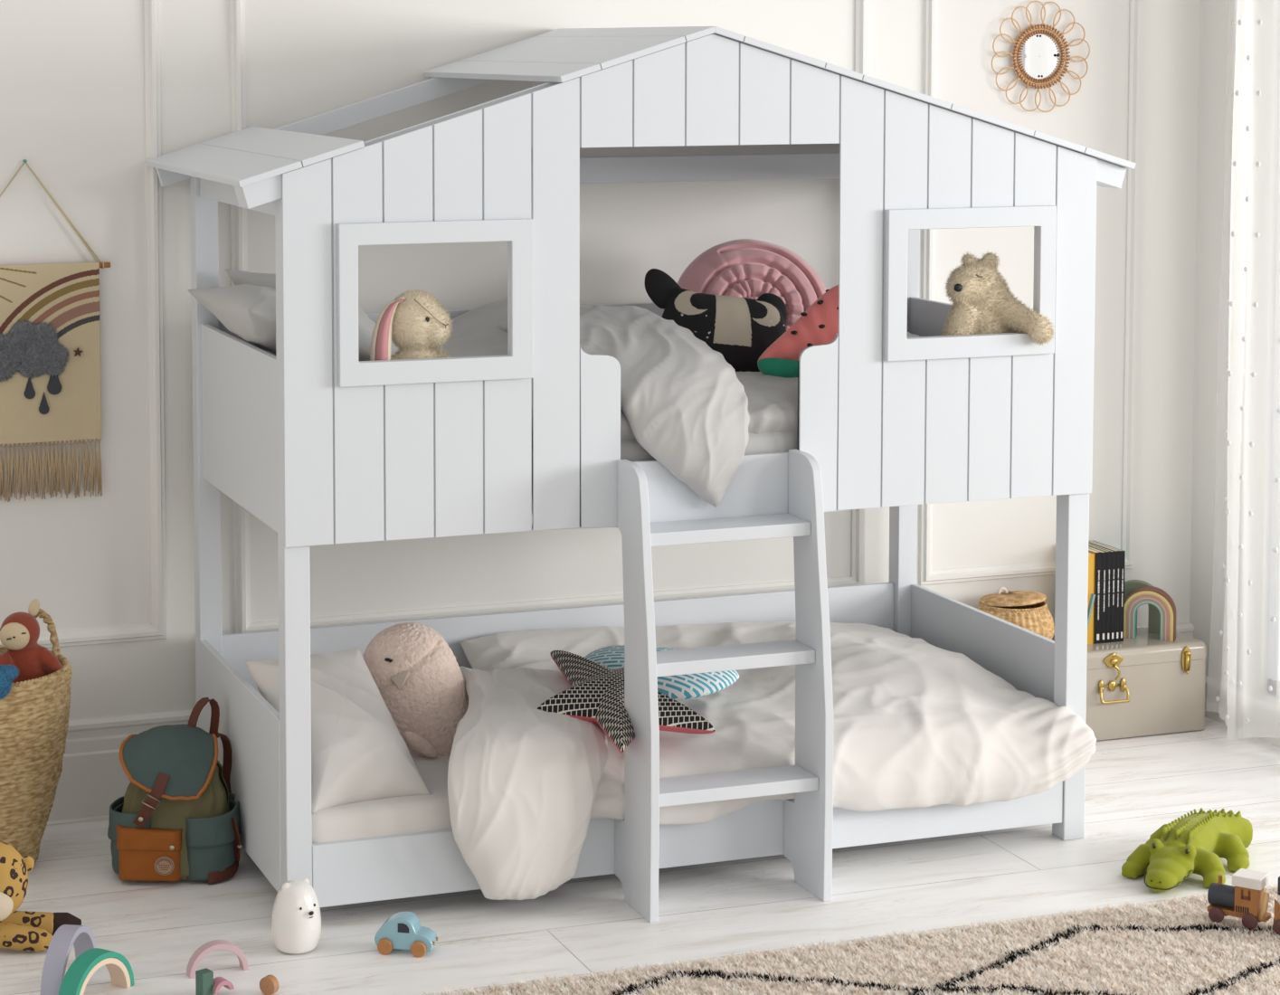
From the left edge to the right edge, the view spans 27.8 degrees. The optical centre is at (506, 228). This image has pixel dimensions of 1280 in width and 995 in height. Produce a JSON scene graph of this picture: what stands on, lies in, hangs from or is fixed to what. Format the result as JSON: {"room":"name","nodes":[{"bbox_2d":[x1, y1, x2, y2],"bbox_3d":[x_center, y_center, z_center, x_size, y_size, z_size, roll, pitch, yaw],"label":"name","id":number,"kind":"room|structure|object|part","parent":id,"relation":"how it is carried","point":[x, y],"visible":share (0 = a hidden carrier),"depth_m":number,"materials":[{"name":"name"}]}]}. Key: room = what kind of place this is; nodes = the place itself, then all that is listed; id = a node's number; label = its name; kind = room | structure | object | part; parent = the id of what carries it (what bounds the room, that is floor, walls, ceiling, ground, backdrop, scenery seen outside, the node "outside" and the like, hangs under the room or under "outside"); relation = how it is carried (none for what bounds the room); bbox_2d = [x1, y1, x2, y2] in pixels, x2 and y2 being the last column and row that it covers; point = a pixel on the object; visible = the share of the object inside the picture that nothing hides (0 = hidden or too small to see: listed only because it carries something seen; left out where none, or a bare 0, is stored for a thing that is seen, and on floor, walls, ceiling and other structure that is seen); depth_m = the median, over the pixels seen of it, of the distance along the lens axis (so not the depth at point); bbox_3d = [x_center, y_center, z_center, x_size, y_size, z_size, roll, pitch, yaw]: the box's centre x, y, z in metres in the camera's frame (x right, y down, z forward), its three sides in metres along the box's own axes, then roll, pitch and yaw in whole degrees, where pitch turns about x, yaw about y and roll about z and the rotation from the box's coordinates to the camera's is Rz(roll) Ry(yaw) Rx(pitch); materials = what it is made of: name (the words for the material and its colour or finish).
{"room":"bedroom","nodes":[
{"label":"bedroom","id":0,"kind":"room"},
{"bbox_2d":[0,0,1200,720],"bbox_3d":[-0.574,0.132,6.855,5.800,2.750,0.120,-2,4,-19],"label":"wall","id":1,"kind":"structure","parent":0,"point":[72,71],"depth_m":6.95,"materials":[{"name":"paint"}]},
{"bbox_2d":[0,159,110,502],"bbox_3d":[-1.213,0.260,6.546,0.425,0.871,0.051,-2,4,-19],"label":"wall hanging","id":2,"kind":"object","parent":1,"relation":"attached to","point":[50,326],"depth_m":6.57,"materials":[{"name":"fabric"}]},
{"bbox_3d":[-1.222,-0.031,6.538,0.401,0.280,0.021,-2,4,-19],"label":"cord","id":3,"kind":"part","parent":2,"relation":"part of","materials":[{"name":"fabric"}]},
{"bbox_3d":[-1.218,0.098,6.548,0.424,0.015,0.015,-2,4,-19],"label":"rod","id":4,"kind":"part","parent":2,"relation":"part of","materials":[{"name":"brown wood"}]},
{"bbox_2d":[0,0,167,648],"bbox_3d":[-1.593,0.068,6.423,1.495,2.055,0.020,-2,4,-19],"label":"trim","id":5,"kind":"structure","parent":1,"relation":"attached to","point":[157,630],"depth_m":6.67,"materials":[{"name":"paint"}]},
{"bbox_2d":[228,0,869,633],"bbox_3d":[0.154,0.028,7.026,1.843,2.070,0.020,-2,4,-19],"label":"trim","id":6,"kind":"structure","parent":1,"relation":"attached to","point":[237,51],"depth_m":6.91,"materials":[{"name":"paint"}]},
{"bbox_2d":[47,622,1194,821],"bbox_3d":[-0.613,1.385,6.851,5.660,0.252,0.030,-2,4,-19],"label":"baseboard","id":7,"kind":"structure","parent":1,"relation":"attached to","point":[92,777],"depth_m":6.68,"materials":[{"name":"paint"}]},
{"bbox_2d":[918,0,1142,585],"bbox_3d":[1.529,-0.009,7.500,0.718,2.070,0.020,-2,4,-19],"label":"trim","id":8,"kind":"structure","parent":1,"relation":"attached to","point":[926,575],"depth_m":7.58,"materials":[{"name":"paint"}]},
{"bbox_2d":[991,0,1090,112],"bbox_3d":[1.542,-0.497,7.463,0.322,0.322,0.015,-1,4,-18],"label":"mirror","id":9,"kind":"object","parent":1,"relation":"attached to","point":[1039,42],"visible":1,"depth_m":7.47,"materials":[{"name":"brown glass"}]},
{"bbox_3d":[1.541,-0.497,7.468,0.131,0.131,0.002,-2,4,-19],"label":"glass","id":10,"kind":"part","parent":9,"relation":"part of","materials":[{"name":"mirror"}]},
{"bbox_2d":[0,716,1279,994],"bbox_3d":[0.344,1.717,4.316,5.800,0.050,5.800,-2,4,-19],"label":"floor","id":11,"kind":"structure","parent":0,"point":[1135,786],"depth_m":6.03,"materials":[{"name":"white wood"}]},
{"bbox_2d":[0,608,72,862],"bbox_3d":[-1.275,1.251,6.266,0.437,0.606,0.436,-2,4,-19],"label":"woven basket","id":12,"kind":"object","parent":11,"relation":"on","point":[34,714],"visible":0.78,"depth_m":6.15,"materials":[{"name":"beige wicker"}]},
{"bbox_2d":[0,663,19,700],"bbox_3d":[-1.195,1.064,6.051,0.108,0.093,0.084,-2,4,-19],"label":"plush toy","id":13,"kind":"object","parent":12,"relation":"in","point":[7,673],"visible":1,"depth_m":6.04,"materials":[{"name":"fabric"}]},
{"bbox_2d":[0,598,62,682],"bbox_3d":[-1.176,1.016,6.203,0.200,0.251,0.109,-3,5,-37],"label":"doll","id":14,"kind":"object","parent":12,"relation":"in","point":[20,630],"visible":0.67,"depth_m":6.18,"materials":[{"name":"red fabric"}]},
{"bbox_3d":[-1.151,1.024,6.387,0.113,0.174,0.039,4,6,43],"label":"handle","id":15,"kind":"part","parent":12,"relation":"part of","materials":[{"name":"beige wicker"}]},
{"bbox_2d":[0,841,81,951],"bbox_3d":[-1.095,1.472,5.729,0.309,0.242,0.181,-2,4,-19],"label":"toy","id":16,"kind":"object","parent":11,"relation":"on","point":[19,930],"visible":0.94,"depth_m":5.68,"materials":[{"name":"yellow fabric"}]},
{"bbox_3d":[-1.076,1.558,5.687,0.159,0.069,0.059,0,4,6],"label":"leg","id":17,"kind":"part","parent":16,"relation":"part of","materials":[{"name":"yellow fabric"}]},
{"bbox_3d":[-1.096,1.552,5.778,0.166,0.070,0.055,-1,4,-11],"label":"leg","id":18,"kind":"part","parent":16,"relation":"part of","materials":[{"name":"yellow fabric"}]},
{"bbox_2d":[40,924,95,994],"bbox_3d":[-0.932,1.548,5.495,0.045,0.122,0.244,1,4,9],"label":"wooden arch","id":19,"kind":"object","parent":11,"relation":"on","point":[81,937],"visible":0.84,"depth_m":5.43,"materials":[{"name":"grey wood"}]},
{"bbox_2d":[58,948,134,994],"bbox_3d":[-0.863,1.566,5.418,0.045,0.098,0.196,2,5,32],"label":"wooden arch","id":20,"kind":"object","parent":11,"relation":"on","point":[73,980],"visible":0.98,"depth_m":5.37,"materials":[{"name":"green wood"}]},
{"bbox_2d":[79,957,130,994],"bbox_3d":[-0.863,1.572,5.418,0.045,0.086,0.171,2,5,32],"label":"wooden arch","id":21,"kind":"object","parent":11,"relation":"on","point":[119,976],"visible":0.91,"depth_m":5.46,"materials":[{"name":"beige wood"}]},
{"bbox_2d":[107,697,242,884],"bbox_3d":[-0.796,1.352,6.220,0.327,0.402,0.233,0,4,3],"label":"backpack","id":22,"kind":"object","parent":11,"relation":"on","point":[177,818],"visible":1,"depth_m":6.14,"materials":[{"name":"green fabric"}]},
{"bbox_2d":[155,858,172,874],"bbox_3d":[-0.812,1.510,6.116,0.042,0.039,0.001,0,4,3],"label":"print","id":23,"kind":"object","parent":22,"relation":"attached to","point":[160,858],"depth_m":6.12},
{"bbox_3d":[-0.673,1.534,6.221,0.045,0.037,0.182,1,4,12],"label":"trim","id":24,"kind":"part","parent":22,"relation":"part of","materials":[{"name":"brown leather"}]},
{"bbox_2d":[195,967,213,994],"bbox_3d":[-0.634,1.586,5.415,0.028,0.058,0.028,-3,5,-39],"label":"block","id":25,"kind":"object","parent":11,"relation":"on","point":[203,977],"visible":1,"depth_m":5.41,"materials":[{"name":"paint"}]},
{"bbox_2d":[186,939,248,978],"bbox_3d":[-0.624,1.571,5.566,0.132,0.066,0.030,-2,4,-23],"label":"wooden arch","id":26,"kind":"object","parent":11,"relation":"on","point":[203,951],"visible":0.99,"depth_m":5.55,"materials":[{"name":"pink wood"}]},
{"bbox_2d":[212,976,234,994],"bbox_3d":[-0.601,1.588,5.427,0.046,0.023,0.030,-3,5,-37],"label":"wooden arch","id":27,"kind":"object","parent":11,"relation":"on","point":[219,982],"visible":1,"depth_m":5.42,"materials":[{"name":"pink wood"}]},
{"bbox_2d":[259,975,279,994],"bbox_3d":[-0.501,1.593,5.438,0.039,0.039,0.020,2,5,31],"label":"wooden disc","id":28,"kind":"object","parent":11,"relation":"on","point":[269,985],"visible":1,"depth_m":5.43,"materials":[{"name":"brown wood"}]},
{"bbox_2d":[271,878,321,954],"bbox_3d":[-0.465,1.516,5.702,0.110,0.155,0.110,-1,4,-6],"label":"night light","id":29,"kind":"object","parent":11,"relation":"on","point":[296,917],"visible":1,"depth_m":5.66,"materials":[{"name":"white plastic"}]},
{"bbox_2d":[374,911,438,957],"bbox_3d":[-0.221,1.553,5.694,0.135,0.081,0.072,1,4,13],"label":"toy car","id":30,"kind":"object","parent":11,"relation":"on","point":[402,930],"visible":1,"depth_m":5.67,"materials":[{"name":"blue paint"}]},
{"bbox_2d":[144,26,1135,907],"bbox_3d":[0.314,0.511,6.550,2.263,2.036,1.056,-2,4,-19],"label":"bunk bed","id":31,"kind":"object","parent":11,"relation":"on","point":[321,444],"visible":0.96,"depth_m":6.14,"materials":[{"name":"white wood"}]},
{"bbox_3d":[-0.771,0.687,6.639,0.059,1.675,0.059,-2,4,-19],"label":"post","id":32,"kind":"part","parent":31,"relation":"part of","materials":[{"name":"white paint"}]},
{"bbox_3d":[-0.633,0.469,6.197,0.018,0.397,0.835,-2,4,-19],"label":"panel","id":33,"kind":"part","parent":31,"relation":"part of","materials":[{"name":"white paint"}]},
{"bbox_3d":[-0.478,0.747,5.796,0.059,1.675,0.059,-2,4,-19],"label":"post","id":34,"kind":"part","parent":31,"relation":"part of","materials":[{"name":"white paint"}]},
{"bbox_2d":[311,756,451,843],"bbox_3d":[0.325,1.347,6.584,1.978,0.151,0.894,-2,4,-19],"label":"mattress","id":35,"kind":"object","parent":31,"relation":"on","point":[412,813],"visible":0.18,"depth_m":5.92,"materials":[{"name":"fabric"}]},
{"bbox_2d":[244,646,430,814],"bbox_3d":[-0.403,1.180,6.103,0.300,0.295,0.414,-2,5,-27],"label":"pillow","id":36,"kind":"object","parent":35,"relation":"on","point":[359,753],"visible":0.82,"depth_m":5.99,"materials":[{"name":"white fabric"}]},
{"bbox_2d":[362,621,468,757],"bbox_3d":[-0.219,1.164,6.393,0.259,0.371,0.222,4,6,41],"label":"stuffed toy","id":37,"kind":"object","parent":35,"relation":"on","point":[418,677],"visible":0.65,"depth_m":6.33,"materials":[{"name":"fabric"}]},
{"bbox_2d":[447,621,1096,900],"bbox_3d":[0.503,1.289,6.564,1.715,0.409,1.066,-2,4,-19],"label":"duvet","id":38,"kind":"object","parent":35,"relation":"on","point":[917,723],"visible":0.8,"depth_m":6.26,"materials":[{"name":"white fabric"}]},
{"bbox_2d":[537,650,715,753],"bbox_3d":[0.237,1.120,6.177,0.387,0.116,0.712,-1,4,-15],"label":"cushion","id":39,"kind":"object","parent":38,"relation":"on","point":[595,694],"visible":0.77,"depth_m":6.05,"materials":[{"name":"black fabric"}]},
{"bbox_2d":[584,644,739,699],"bbox_3d":[0.368,1.098,6.418,0.420,0.098,0.205,2,5,27],"label":"cushion","id":40,"kind":"object","parent":38,"relation":"on","point":[689,686],"visible":0.3,"depth_m":6.32,"materials":[{"name":"blue fabric"}]},
{"bbox_3d":[0.174,0.409,6.947,1.942,0.405,0.018,-2,4,-19],"label":"guard rail","id":41,"kind":"part","parent":31,"relation":"part of","materials":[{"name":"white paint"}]},
{"bbox_3d":[0.176,1.230,7.006,1.942,0.408,0.018,-2,4,-19],"label":"rail","id":42,"kind":"part","parent":31,"relation":"part of","materials":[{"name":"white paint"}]},
{"bbox_2d":[531,431,797,505],"bbox_3d":[0.323,0.530,6.525,1.978,0.151,0.894,-2,4,-19],"label":"mattress","id":43,"kind":"object","parent":31,"relation":"on","point":[772,441],"visible":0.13,"depth_m":6.15,"materials":[{"name":"grey fabric"}]},
{"bbox_2d":[225,269,398,352],"bbox_3d":[-0.455,0.240,6.395,0.285,0.259,0.540,-3,5,-30],"label":"pillow","id":44,"kind":"object","parent":43,"relation":"on","point":[237,277],"visible":0.06,"depth_m":6.39,"materials":[{"name":"grey fabric"}]},
{"bbox_2d":[187,284,394,360],"bbox_3d":[-0.510,0.241,6.248,0.392,0.211,0.663,-2,4,-19],"label":"pillow","id":45,"kind":"object","parent":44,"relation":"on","point":[248,311],"visible":0.38,"depth_m":6.06,"materials":[{"name":"grey fabric"}]},
{"bbox_2d":[369,288,453,360],"bbox_3d":[-0.215,0.286,5.920,0.232,0.307,0.148,-2,4,-19],"label":"toy","id":46,"kind":"object","parent":43,"relation":"on","point":[418,324],"visible":0.43,"depth_m":5.87,"materials":[{"name":"beige fabric"}]},
{"bbox_2d":[437,299,919,507],"bbox_3d":[0.494,0.402,6.511,1.581,0.435,0.984,-2,4,-19],"label":"duvet","id":47,"kind":"object","parent":43,"relation":"on","point":[681,400],"visible":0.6,"depth_m":6.09,"materials":[{"name":"grey fabric"}]},
{"bbox_2d":[644,268,786,371],"bbox_3d":[0.539,0.242,6.569,0.370,0.273,0.142,0,4,-2],"label":"cushion","id":48,"kind":"object","parent":47,"relation":"on","point":[741,329],"visible":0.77,"depth_m":6.55,"materials":[{"name":"fabric"}]},
{"bbox_2d":[757,284,838,378],"bbox_3d":[0.767,0.260,6.397,0.300,0.233,0.128,-1,4,-11],"label":"cushion","id":49,"kind":"object","parent":47,"relation":"on","point":[819,324],"visible":0.53,"depth_m":6.37,"materials":[{"name":"fabric"}]},
{"bbox_2d":[941,251,1056,346],"bbox_3d":[1.201,0.243,6.370,0.289,0.387,0.210,0,4,4],"label":"toy","id":50,"kind":"object","parent":47,"relation":"on","point":[982,301],"visible":0.73,"depth_m":6.31,"materials":[{"name":"beige fabric"}]},
{"bbox_2d":[677,238,826,331],"bbox_3d":[0.655,0.239,6.856,0.442,0.413,0.234,-1,4,-13],"label":"cushion","id":51,"kind":"object","parent":43,"relation":"on","point":[743,268],"visible":0.2,"depth_m":6.84,"materials":[{"name":"pink fabric"}]},
{"bbox_3d":[0.473,1.441,6.159,1.938,0.144,0.020,-2,4,-19],"label":"rail","id":52,"kind":"part","parent":31,"relation":"part of","materials":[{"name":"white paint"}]},
{"bbox_3d":[0.478,0.118,6.045,2.060,1.145,0.012,-2,4,-19],"label":"panel","id":53,"kind":"part","parent":31,"relation":"part of","materials":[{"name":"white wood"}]},
{"bbox_3d":[1.120,0.636,7.291,0.059,1.675,0.059,-2,4,-19],"label":"post","id":54,"kind":"part","parent":31,"relation":"part of","materials":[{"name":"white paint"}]},
{"bbox_3d":[1.274,0.418,6.854,0.018,0.397,0.835,-2,4,-19],"label":"panel","id":55,"kind":"part","parent":31,"relation":"part of","materials":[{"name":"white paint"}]},
{"bbox_3d":[1.413,0.697,6.448,0.059,1.675,0.059,-2,4,-19],"label":"post","id":56,"kind":"part","parent":31,"relation":"part of","materials":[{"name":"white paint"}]},
{"bbox_2d":[615,449,833,922],"bbox_3d":[0.507,1.052,6.014,0.464,1.033,0.227,-2,4,-19],"label":"ladder","id":57,"kind":"object","parent":11,"relation":"on","point":[774,495],"visible":0.98,"depth_m":6.00,"materials":[{"name":"white wood"}]},
{"bbox_2d":[418,882,1279,994],"bbox_3d":[1.216,1.634,4.928,3.382,0.024,1.823,-2,4,-19],"label":"shaggy rug","id":58,"kind":"object","parent":11,"relation":"on","point":[1173,946],"visible":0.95,"depth_m":5.57,"materials":[{"name":"carpet"}]},
{"bbox_2d":[1207,868,1270,929],"bbox_3d":[1.652,1.506,5.814,0.140,0.116,0.064,3,5,34],"label":"engine","id":59,"kind":"object","parent":58,"relation":"on","point":[1247,900],"visible":1,"depth_m":5.79,"materials":[{"name":"brown wood"}]},
{"bbox_3d":[1.690,1.515,5.768,0.025,0.066,0.014,3,5,34],"label":"rod","id":60,"kind":"part","parent":59,"relation":"part of","materials":[{"name":"brown wood"}]},
{"bbox_2d":[1272,876,1279,935],"bbox_3d":[1.773,1.500,5.731,0.132,0.140,0.064,3,5,34],"label":"wagon","id":61,"kind":"object","parent":58,"relation":"on","point":[1276,917],"visible":1,"depth_m":5.74,"materials":[{"name":"brown wood"}]},
{"bbox_2d":[1052,626,1206,740],"bbox_3d":[1.635,1.329,7.468,0.778,0.258,0.263,-2,4,-19],"label":"trunk","id":62,"kind":"object","parent":11,"relation":"on","point":[1143,685],"visible":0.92,"depth_m":7.43,"materials":[{"name":"beige leather"}]},
{"bbox_2d":[976,587,1054,639],"bbox_3d":[1.451,1.117,7.404,0.235,0.174,0.236,0,4,-3],"label":"wicker basket","id":63,"kind":"object","parent":62,"relation":"on","point":[1027,610],"visible":0.52,"depth_m":7.33,"materials":[{"name":"wicker"}]},
{"bbox_3d":[1.423,1.039,7.413,0.035,0.020,0.010,-5,1,-19],"label":"knob","id":64,"kind":"part","parent":63,"relation":"part of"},
{"bbox_3d":[1.450,1.056,7.401,0.189,0.025,0.189,-5,1,-19],"label":"lid","id":65,"kind":"part","parent":63,"relation":"part of","materials":[{"name":"beige wicker"}]},
{"bbox_2d":[1087,551,1094,644],"bbox_3d":[1.657,1.064,7.530,0.022,0.262,0.165,-2,4,-19],"label":"book","id":66,"kind":"object","parent":62,"relation":"on","point":[1091,556],"visible":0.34,"depth_m":7.45,"materials":[{"name":"paper"}]},
{"bbox_2d":[1087,593,1095,628],"bbox_3d":[1.671,1.128,7.432,0.044,0.152,0.012,-2,4,-19],"label":"book","id":67,"kind":"object","parent":62,"relation":"on","point":[1092,598],"visible":0.52,"depth_m":7.43,"materials":[{"name":"paper"}]},
{"bbox_2d":[1088,548,1101,644],"bbox_3d":[1.680,1.061,7.535,0.020,0.266,0.169,-2,4,-19],"label":"book","id":68,"kind":"object","parent":62,"relation":"on","point":[1097,591],"visible":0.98,"depth_m":7.46,"materials":[{"name":"paper"}]},
{"bbox_2d":[1088,546,1107,643],"bbox_3d":[1.698,1.061,7.541,0.016,0.265,0.169,-2,4,-19],"label":"book","id":69,"kind":"object","parent":62,"relation":"on","point":[1104,554],"visible":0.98,"depth_m":7.46,"materials":[{"name":"paper"}]},
{"bbox_2d":[1088,543,1111,643],"bbox_3d":[1.713,1.060,7.546,0.014,0.266,0.169,-2,4,-19],"label":"book","id":70,"kind":"object","parent":62,"relation":"on","point":[1109,553],"visible":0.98,"depth_m":7.47,"materials":[{"name":"paper"}]},
{"bbox_2d":[1088,542,1116,642],"bbox_3d":[1.727,1.061,7.551,0.014,0.265,0.169,-2,4,-19],"label":"book","id":71,"kind":"object","parent":62,"relation":"on","point":[1114,553],"visible":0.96,"depth_m":7.47,"materials":[{"name":"paper"}]},
{"bbox_2d":[1088,540,1120,642],"bbox_3d":[1.742,1.060,7.556,0.014,0.266,0.169,-2,4,-19],"label":"book","id":72,"kind":"object","parent":62,"relation":"on","point":[1118,553],"visible":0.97,"depth_m":7.48,"materials":[{"name":"paper"}]},
{"bbox_2d":[1092,540,1125,641],"bbox_3d":[1.755,1.060,7.561,0.014,0.265,0.169,-2,4,-19],"label":"book","id":73,"kind":"object","parent":62,"relation":"on","point":[1123,553],"visible":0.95,"depth_m":7.48,"materials":[{"name":"paper"}]},
{"bbox_3d":[1.731,1.308,7.381,0.089,0.042,0.016,-2,4,-19],"label":"handle mount","id":74,"kind":"part","parent":62,"relation":"part of","materials":[{"name":"gold metal"}]},
{"bbox_3d":[1.733,1.228,7.375,0.022,0.034,0.015,-2,4,-19],"label":"hasp knob","id":75,"kind":"part","parent":62,"relation":"part of","materials":[{"name":"gold metal"}]},
{"bbox_3d":[1.734,1.331,7.375,0.096,0.048,0.022,-2,4,-19],"label":"handle","id":76,"kind":"part","parent":62,"relation":"part of","materials":[{"name":"gold metal"}]},
{"bbox_3d":[1.631,1.224,7.472,0.778,0.048,0.239,-2,4,-19],"label":"lid","id":77,"kind":"part","parent":62,"relation":"part of","materials":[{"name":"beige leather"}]},
{"bbox_2d":[1124,579,1159,633],"bbox_3d":[1.857,1.113,7.618,0.152,0.150,0.030,1,4,17],"label":"ornament","id":78,"kind":"object","parent":62,"relation":"on","point":[1153,621],"visible":0.34,"depth_m":7.59,"materials":[{"name":"green paint"}]},
{"bbox_2d":[1123,586,1176,641],"bbox_3d":[1.872,1.121,7.535,0.154,0.147,0.052,1,4,19],"label":"ornament","id":79,"kind":"object","parent":62,"relation":"on","point":[1155,596],"visible":0.98,"depth_m":7.51,"materials":[{"name":"multicoloured wood"}]},
{"bbox_3d":[1.965,1.254,7.455,0.020,0.066,0.011,-2,4,-19],"label":"clasp lever","id":80,"kind":"part","parent":62,"relation":"part of","materials":[{"name":"gold metal"}]},
{"bbox_2d":[1121,807,1252,892],"bbox_3d":[1.657,1.492,6.258,0.262,0.124,0.513,2,5,32],"label":"toy","id":81,"kind":"object","parent":11,"relation":"on","point":[1195,843],"visible":0.98,"depth_m":6.19,"materials":[{"name":"green fabric"}]},
{"bbox_2d":[1189,0,1228,675],"bbox_3d":[3.042,0.255,5.062,0.140,2.750,5.640,-2,4,-19],"label":"wall","id":82,"kind":"structure","parent":0,"point":[1214,14],"depth_m":7.65,"materials":[{"name":"paint"}]},
{"bbox_2d":[1204,675,1279,748],"bbox_3d":[2.969,1.575,5.115,0.030,0.110,5.610,-2,4,-19],"label":"baseboard","id":83,"kind":"structure","parent":82,"relation":"attached to","point":[1214,715],"depth_m":7.59,"materials":[{"name":"paint"}]},
{"bbox_3d":[2.629,-1.048,5.547,0.024,0.024,3.800,-2,4,-19],"label":"pole","id":84,"kind":"object","parent":82,"relation":"attached to","visible":0},
{"bbox_2d":[1205,0,1279,740],"bbox_3d":[2.087,0.157,7.203,0.130,2.599,0.488,-2,4,-19],"label":"sheer curtain","id":85,"kind":"object","parent":84,"relation":"hanging from","point":[1244,675],"visible":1,"depth_m":7.22,"materials":[{"name":"fabric"}]}
]}

